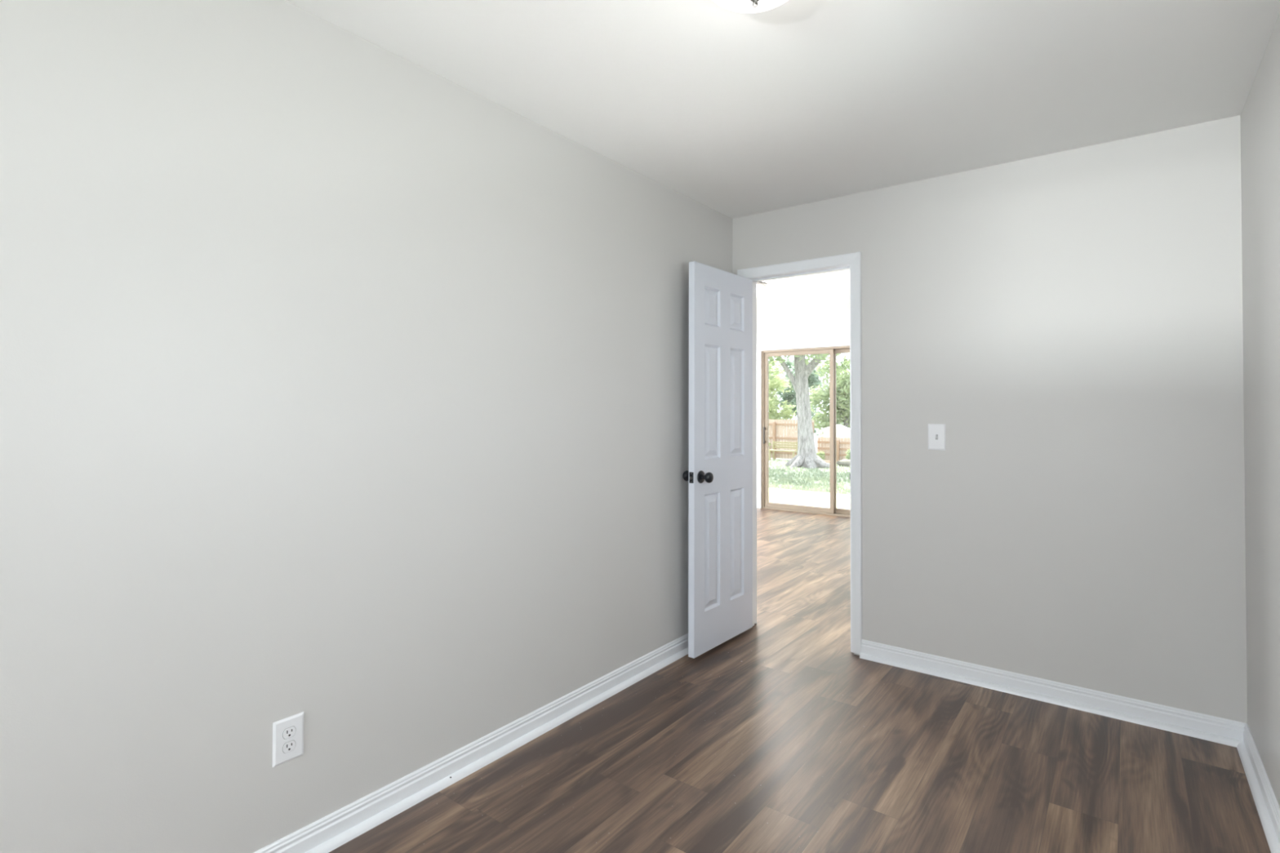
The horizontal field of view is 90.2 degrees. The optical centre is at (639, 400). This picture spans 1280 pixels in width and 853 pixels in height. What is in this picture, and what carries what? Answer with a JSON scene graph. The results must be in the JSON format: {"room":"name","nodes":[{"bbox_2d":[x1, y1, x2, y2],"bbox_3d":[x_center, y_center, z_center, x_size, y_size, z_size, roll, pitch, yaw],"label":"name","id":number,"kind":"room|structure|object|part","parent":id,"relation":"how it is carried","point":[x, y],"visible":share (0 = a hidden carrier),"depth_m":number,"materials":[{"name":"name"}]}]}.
{"room":"empty bedroom","nodes":[
{"label":"empty bedroom","id":0,"kind":"room"},
{"bbox_2d":[0,0,732,852],"bbox_3d":[-1.284,0.084,1.520,0.120,2.440,5.900,0,-1,37],"label":"wall","id":1,"kind":"structure","parent":0,"point":[344,386],"depth_m":1.82,"materials":[{"name":"paint"}]},
{"bbox_2d":[272,711,303,767],"bbox_3d":[-0.987,0.952,1.794,0.007,0.122,0.083,0,-1,37],"label":"wall outlet","id":2,"kind":"object","parent":1,"relation":"attached to","point":[288,732],"visible":1,"depth_m":1.79,"materials":[{"name":"white plastic"}]},
{"bbox_2d":[282,739,295,753],"bbox_3d":[-0.986,0.972,1.793,0.001,0.029,0.036,0,-1,37],"label":"receptacle","id":3,"kind":"object","parent":2,"relation":"attached to","point":[288,745],"depth_m":1.79,"materials":[{"name":"white plastic"}]},
{"bbox_2d":[282,725,296,739],"bbox_3d":[-0.986,0.933,1.794,0.001,0.029,0.036,0,-1,37],"label":"receptacle","id":4,"kind":"object","parent":2,"relation":"attached to","point":[289,732],"depth_m":1.79,"materials":[{"name":"white plastic"}]},
{"bbox_2d":[253,633,688,852],"bbox_3d":[-1.190,1.260,1.504,0.034,0.088,5.780,0,-1,37],"label":"baseboard","id":5,"kind":"structure","parent":1,"relation":"attached to","point":[340,827],"depth_m":2.23,"materials":[{"name":"paint"}]},
{"bbox_2d":[284,0,1279,321],"bbox_3d":[-0.134,-1.167,3.437,10.040,0.125,10.310,0,-1,37],"label":"ceiling","id":6,"kind":"structure","parent":0,"point":[793,103],"depth_m":2.21,"materials":[{"name":"paint"}]},
{"bbox_2d":[712,0,788,13],"bbox_3d":[0.297,-1.073,1.647,0.290,0.114,0.290,0,-1,37],"label":"ceiling light","id":7,"kind":"object","parent":6,"relation":"attached to","point":[736,6],"visible":1,"depth_m":1.70,"materials":[{"name":"white glass"}]},
{"bbox_2d":[756,281,766,292],"bbox_3d":[1.019,-1.033,5.984,0.330,0.111,0.330,0,-1,37],"label":"ceiling light","id":8,"kind":"object","parent":6,"relation":"attached to","point":[760,286],"visible":0.17,"depth_m":5.89,"materials":[{"name":"metal"}]},
{"bbox_2d":[328,507,1271,852],"bbox_3d":[-0.134,1.334,3.320,10.043,0.001,10.190,0,-1,37],"label":"floor","id":9,"kind":"structure","parent":0,"point":[922,762],"depth_m":2.29,"materials":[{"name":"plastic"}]},
{"bbox_2d":[756,312,849,351],"bbox_3d":[2.949,0.241,7.458,9.800,2.605,0.140,0,-1,37],"label":"wall","id":10,"kind":"structure","parent":0,"point":[833,326],"depth_m":8.06,"materials":[{"name":"paint"}]},
{"bbox_2d":[756,337,849,508],"bbox_3d":[2.321,0.328,7.838,2.006,2.158,0.017,0,-1,37],"label":"trim","id":11,"kind":"structure","parent":10,"relation":"attached to","point":[837,342],"depth_m":8.38,"materials":[{"name":"paint"}]},
{"bbox_2d":[761,345,850,517],"bbox_3d":[2.351,0.373,7.877,1.830,2.070,0.136,0,-1,37],"label":"door","id":12,"kind":"structure","parent":10,"relation":"in","point":[833,510],"depth_m":8.07,"materials":[{"name":"brown metal"}]},
{"bbox_3d":[1.631,0.453,8.364,0.020,0.220,0.038,0,-1,37],"label":"handle","id":13,"kind":"part","parent":12,"relation":"part of","materials":[{"name":"metal"}]},
{"bbox_3d":[2.725,0.373,7.632,0.871,2.016,0.032,0,-1,37],"label":"fixed panel","id":14,"kind":"part","parent":12,"relation":"part of","materials":[{"name":"clear glass"}]},
{"bbox_2d":[732,115,1247,723],"bbox_3d":[0.352,0.114,4.058,9.800,2.465,0.120,0,-1,37],"label":"wall","id":15,"kind":"structure","parent":0,"point":[1071,321],"depth_m":2.83,"materials":[{"name":"paint"}]},
{"bbox_2d":[682,261,752,657],"bbox_3d":[0.454,0.301,3.505,0.173,2.026,0.630,-1,-1,39],"label":"door","id":16,"kind":"structure","parent":15,"relation":"in","point":[719,474],"depth_m":3.46,"materials":[{"name":"paint"}]},
{"bbox_3d":[0.261,0.396,3.348,0.069,0.066,0.066,-1,-1,39],"label":"knob","id":17,"kind":"part","parent":16,"relation":"part of","materials":[{"name":"black metal"}]},
{"bbox_3d":[0.263,0.394,3.269,0.025,0.056,0.002,-1,-1,39],"label":"latch plate","id":18,"kind":"part","parent":16,"relation":"part of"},
{"bbox_3d":[0.341,0.395,3.283,0.069,0.066,0.066,-1,-1,39],"label":"knob","id":19,"kind":"part","parent":16,"relation":"part of","materials":[{"name":"black metal"}]},
{"bbox_2d":[737,252,862,654],"bbox_3d":[0.871,0.273,3.573,0.731,2.110,0.016,0,-1,37],"label":"trim","id":20,"kind":"structure","parent":15,"relation":"attached to","point":[854,260],"depth_m":3.37,"materials":[{"name":"paint"}]},
{"bbox_2d":[748,264,850,626],"bbox_3d":[0.912,0.297,3.626,0.647,2.076,0.126,0,-1,37],"label":"trim","id":21,"kind":"structure","parent":15,"relation":"attached to","point":[842,268],"depth_m":3.81,"materials":[{"name":"paint"}]},
{"bbox_2d":[928,423,946,450],"bbox_3d":[1.453,0.178,3.128,0.080,0.128,0.020,0,-1,37],"label":"light switch","id":22,"kind":"object","parent":15,"relation":"attached to","point":[936,432],"visible":1,"depth_m":3.13,"materials":[{"name":"white plastic"}]},
{"bbox_2d":[859,639,1245,746],"bbox_3d":[1.737,1.288,2.884,1.474,0.088,0.034,0,-1,37],"label":"baseboard","id":23,"kind":"structure","parent":15,"relation":"attached to","point":[1183,722],"depth_m":2.79,"materials":[{"name":"paint"}]},
{"bbox_2d":[1240,13,1279,807],"bbox_3d":[0.593,0.068,0.087,0.120,2.440,5.900,0,-1,37],"label":"wall","id":24,"kind":"structure","parent":0,"point":[1260,115],"depth_m":2.11,"materials":[{"name":"paint"}]},
{"bbox_2d":[1236,723,1279,852],"bbox_3d":[0.566,1.245,0.164,0.034,0.088,5.780,0,-1,37],"label":"baseboard","id":25,"kind":"structure","parent":24,"relation":"attached to","point":[1266,803],"depth_m":2.09,"materials":[{"name":"paint"}]},
{"label":"outside","id":26,"kind":"structure","parent":0,"visible":0},
{"bbox_2d":[768,448,850,494],"bbox_3d":[-3.384,2.765,15.120,100.000,2.208,100.000,0,-1,37],"label":"ground","id":27,"kind":"structure","parent":26,"point":[782,459],"depth_m":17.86,"materials":[{"name":"green plant"}]},
{"bbox_2d":[768,360,796,419],"bbox_3d":[6.539,0.436,34.703,3.904,5.221,3.338,0,-1,37],"label":"tree","id":28,"kind":"object","parent":27,"relation":"on","point":[777,382],"visible":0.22,"depth_m":33.96,"materials":[{"name":"green plant"}]},
{"bbox_2d":[768,440,797,460],"bbox_3d":[6.173,2.167,27.481,1.200,0.820,0.430,0,-1,37],"label":"bench","id":29,"kind":"object","parent":27,"relation":"on","point":[773,450],"visible":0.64,"depth_m":27.58,"materials":[{"name":"brown wood"}]},
{"bbox_3d":[5.848,2.173,27.962,0.060,0.820,0.060,0,-1,37],"label":"leg","id":30,"kind":"part","parent":29,"relation":"part of","materials":[{"name":"brown wood"}]},
{"bbox_3d":[6.170,2.152,27.477,1.200,0.050,0.420,0,-1,37],"label":"seat","id":31,"kind":"part","parent":29,"relation":"part of","materials":[{"name":"brown wood"}]},
{"bbox_3d":[6.295,1.925,27.644,1.200,0.270,0.030,0,-1,37],"label":"backrest","id":32,"kind":"part","parent":29,"relation":"part of","materials":[{"name":"brown wood"}]},
{"bbox_3d":[6.723,2.166,27.294,0.060,0.820,0.060,0,-1,37],"label":"leg","id":33,"kind":"part","parent":29,"relation":"part of","materials":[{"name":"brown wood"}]},
{"bbox_2d":[768,419,813,458],"bbox_3d":[3.499,1.830,31.234,10.400,1.912,0.160,0,-1,37],"label":"fence","id":34,"kind":"object","parent":27,"relation":"on","point":[780,430],"visible":0.14,"depth_m":29.00,"materials":[{"name":"brown wood"}]},
{"bbox_3d":[6.143,1.873,29.175,0.100,1.780,0.097,0,-1,37],"label":"post","id":35,"kind":"part","parent":34,"relation":"part of","materials":[{"name":"brown wood"}]},
{"bbox_3d":[3.523,1.733,31.265,10.400,0.090,0.040,0,-1,37],"label":"rail","id":36,"kind":"part","parent":34,"relation":"part of","materials":[{"name":"brown wood"}]},
{"bbox_3d":[3.521,2.387,31.256,10.400,0.090,0.040,0,-1,37],"label":"rail","id":37,"kind":"part","parent":34,"relation":"part of","materials":[{"name":"brown wood"}]},
{"bbox_3d":[3.524,1.107,31.275,10.400,0.090,0.040,0,-1,37],"label":"rail","id":38,"kind":"part","parent":34,"relation":"part of","materials":[{"name":"brown wood"}]},
{"bbox_2d":[774,357,828,439],"bbox_3d":[9.787,0.202,39.361,3.307,6.338,3.779,0,-1,-11],"label":"tree","id":39,"kind":"object","parent":27,"relation":"on","point":[813,379],"visible":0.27,"depth_m":39.02,"materials":[{"name":"green plant"}]},
{"bbox_2d":[768,353,849,469],"bbox_3d":[5.379,-1.876,22.077,9.252,8.816,8.530,0,-1,37],"label":"tree","id":40,"kind":"object","parent":27,"relation":"on","point":[806,456],"visible":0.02,"depth_m":22.06,"materials":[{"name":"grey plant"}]},
{"bbox_2d":[768,488,850,509],"bbox_3d":[3.360,1.652,9.134,16.000,0.155,3.060,0,-1,37],"label":"patio","id":41,"kind":"structure","parent":27,"relation":"on","point":[806,498],"depth_m":10.39,"materials":[{"name":"concrete"}]},
{"bbox_2d":[816,451,825,460],"bbox_3d":[7.796,2.438,27.730,0.443,0.502,0.508,1,-1,-28],"label":"shrub","id":42,"kind":"object","parent":27,"relation":"on","point":[820,454],"visible":0.66,"depth_m":27.64,"materials":[{"name":"green plant"}]},
{"bbox_2d":[808,357,849,437],"bbox_3d":[10.261,0.421,31.805,3.883,5.193,3.043,0,-1,37],"label":"tree","id":43,"kind":"object","parent":27,"relation":"on","point":[843,383],"visible":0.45,"depth_m":31.70,"materials":[{"name":"green plant"}]},
{"bbox_2d":[817,436,849,461],"bbox_3d":[13.036,2.141,24.324,13.060,1.162,0.160,0,-1,37],"label":"fence","id":44,"kind":"object","parent":27,"relation":"on","point":[823,443],"visible":0.08,"depth_m":27.78,"materials":[{"name":"brown wood"}]},
{"bbox_3d":[13.059,2.066,24.356,13.060,0.090,0.040,0,-1,37],"label":"rail","id":45,"kind":"part","parent":44,"relation":"part of","materials":[{"name":"brown wood"}]},
{"bbox_3d":[13.059,1.792,24.360,13.060,0.090,0.040,0,-1,37],"label":"rail","id":46,"kind":"part","parent":44,"relation":"part of","materials":[{"name":"brown wood"}]},
{"bbox_3d":[13.058,2.322,24.352,13.060,0.090,0.040,0,-1,37],"label":"rail","id":47,"kind":"part","parent":44,"relation":"part of","materials":[{"name":"brown wood"}]},
{"bbox_3d":[8.589,2.245,27.678,0.100,1.030,0.097,0,-1,37],"label":"post","id":48,"kind":"part","parent":44,"relation":"part of","materials":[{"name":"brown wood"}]},
{"bbox_2d":[822,424,849,459],"bbox_3d":[8.934,1.904,28.958,1.140,1.620,0.840,0,-1,37],"label":"shed","id":49,"kind":"object","parent":27,"relation":"on","point":[842,431],"visible":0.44,"depth_m":28.59,"materials":[{"name":"white"}]},
{"bbox_2d":[836,458,850,466],"bbox_3d":[7.745,2.326,23.467,1.120,0.375,0.583,0,-1,37],"label":"stone","id":50,"kind":"object","parent":27,"relation":"on","point":[846,463],"visible":0.31,"depth_m":23.42,"materials":[{"name":"grey stone"}]},
{"bbox_2d":[844,448,850,459],"bbox_3d":[8.918,2.334,26.768,0.632,0.678,0.823,0,-1,37],"label":"shrub","id":51,"kind":"object","parent":27,"relation":"on","point":[847,456],"visible":0.3,"depth_m":26.71,"materials":[{"name":"green plant"}]}
]}

